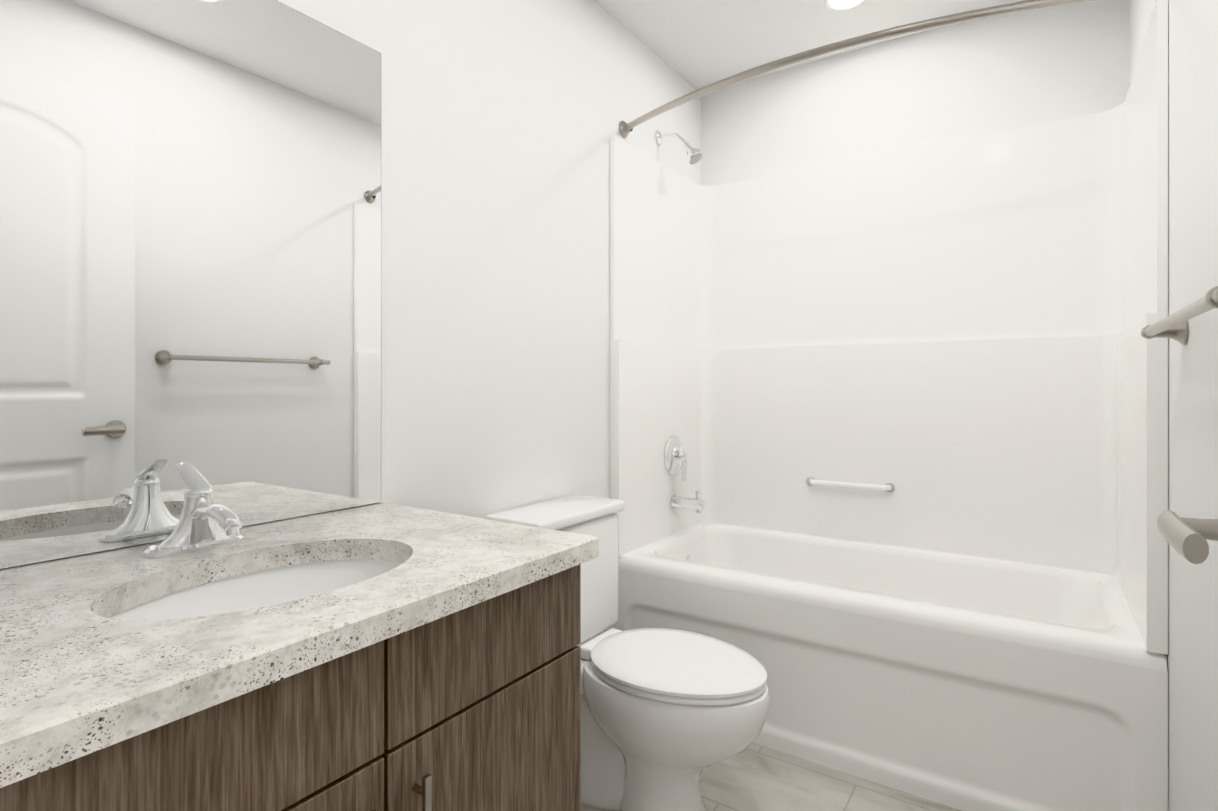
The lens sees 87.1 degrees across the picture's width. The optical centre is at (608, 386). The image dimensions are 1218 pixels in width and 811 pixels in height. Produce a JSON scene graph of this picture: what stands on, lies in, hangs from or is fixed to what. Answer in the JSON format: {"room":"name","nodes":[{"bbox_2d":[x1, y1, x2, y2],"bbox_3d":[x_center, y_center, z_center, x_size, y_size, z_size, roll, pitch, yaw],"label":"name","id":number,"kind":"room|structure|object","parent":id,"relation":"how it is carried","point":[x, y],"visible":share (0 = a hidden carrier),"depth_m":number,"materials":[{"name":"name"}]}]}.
{"room":"bathroom","nodes":[
{"label":"bathroom","id":0,"kind":"room"},
{"bbox_2d":[0,0,700,633],"bbox_3d":[-0.507,-0.120,1.792,0.100,2.620,3.480,0,0,34],"label":"wall","id":1,"kind":"structure","parent":0,"point":[500,122],"depth_m":1.96,"materials":[{"name":"white paint"}]},
{"bbox_2d":[0,0,380,568],"bbox_3d":[-0.970,-0.272,1.006,0.005,1.120,1.434,0,0,34],"label":"mirror","id":2,"kind":"object","parent":1,"relation":"attached to","point":[190,231],"visible":1,"depth_m":1.22,"materials":[{"name":"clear mirror"}]},
{"bbox_2d":[581,743,960,810],"bbox_3d":[0.211,1.240,1.310,1.830,0.100,3.480,0,0,34],"label":"floor","id":3,"kind":"structure","parent":0,"point":[753,777],"depth_m":1.89,"materials":[{"name":"tile"}]},
{"bbox_2d":[0,550,598,810],"bbox_3d":[-0.702,0.761,0.817,0.658,0.858,1.434,0,0,34],"label":"bathroom vanity","id":4,"kind":"object","parent":3,"relation":"on","point":[383,657],"depth_m":0.88,"materials":[{"name":"brown wood"}]},
{"bbox_2d":[0,503,598,773],"bbox_3d":[-0.697,0.310,0.824,0.657,0.040,1.452,0,0,34],"label":"countertop","id":5,"kind":"structure","parent":4,"relation":"on","point":[94,645],"depth_m":0.90,"materials":[{"name":"grey stone"}]},
{"bbox_2d":[136,462,251,557],"bbox_3d":[-0.709,0.215,1.133,0.197,0.150,0.160,0,0,34],"label":"faucet","id":6,"kind":"object","parent":5,"relation":"on","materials":[{"name":"silver metal"}]},
{"bbox_2d":[485,495,768,810],"bbox_3d":[0.076,0.784,1.859,0.789,0.812,0.452,0,0,34],"label":"toilet","id":7,"kind":"object","parent":3,"relation":"on","point":[668,716],"visible":0.73,"depth_m":1.73,"materials":[{"name":"white ceramic"}]},
{"bbox_2d":[610,0,1167,810],"bbox_3d":[0.902,0.041,2.339,1.627,2.298,0.799,0,0,34],"label":"shower","id":8,"kind":"object","parent":3,"relation":"on","point":[888,458],"visible":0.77,"depth_m":2.39,"materials":[{"name":"white plastic"}]},
{"bbox_2d":[619,0,1093,137],"bbox_3d":[0.692,-1.020,2.026,1.625,0.064,0.209,0,0,34],"label":"shower rod","id":9,"kind":"object","parent":8,"relation":"attached to","point":[625,128],"visible":1,"depth_m":1.89,"materials":[{"name":"silver metal"}]},
{"bbox_2d":[594,0,1025,89],"bbox_3d":[0.211,-1.480,1.310,1.830,0.100,3.480,0,0,34],"label":"ceiling","id":10,"kind":"structure","parent":0,"point":[697,44],"depth_m":2.54,"materials":[{"name":"white paint"}]},
{"bbox_2d":[824,0,865,10],"bbox_3d":[0.873,-1.428,2.359,0.156,0.005,0.156,0,0,34],"label":"recessed light","id":11,"kind":"object","parent":10,"relation":"in","point":[840,5],"visible":1,"depth_m":2.39,"materials":[{"name":"white paint"}]},
{"bbox_2d":[701,0,1129,185],"bbox_3d":[1.153,-0.120,2.713,1.630,2.620,0.100,0,0,34],"label":"wall","id":12,"kind":"structure","parent":0,"point":[974,78],"depth_m":2.58,"materials":[{"name":"white paint"}]},
{"bbox_2d":[1130,0,1217,810],"bbox_3d":[0.930,-0.120,0.828,0.100,2.620,3.480,0,0,34],"label":"wall","id":13,"kind":"structure","parent":0,"point":[1192,660],"depth_m":1.31,"materials":[{"name":"white paint"}]},
{"bbox_2d":[1140,286,1217,344],"bbox_3d":[1.018,-0.120,1.118,0.074,0.060,0.757,0,0,34],"label":"towel rail","id":14,"kind":"object","parent":13,"relation":"attached to","point":[1173,326],"visible":1,"depth_m":1.13,"materials":[{"name":"silver metal"}]},
{"bbox_2d":[1157,510,1217,563],"bbox_3d":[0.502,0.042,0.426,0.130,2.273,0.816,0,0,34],"label":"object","id":15,"kind":"structure","parent":13,"relation":"in","point":[1185,538],"depth_m":0.68,"materials":[{"name":"silver metal"}]}
]}

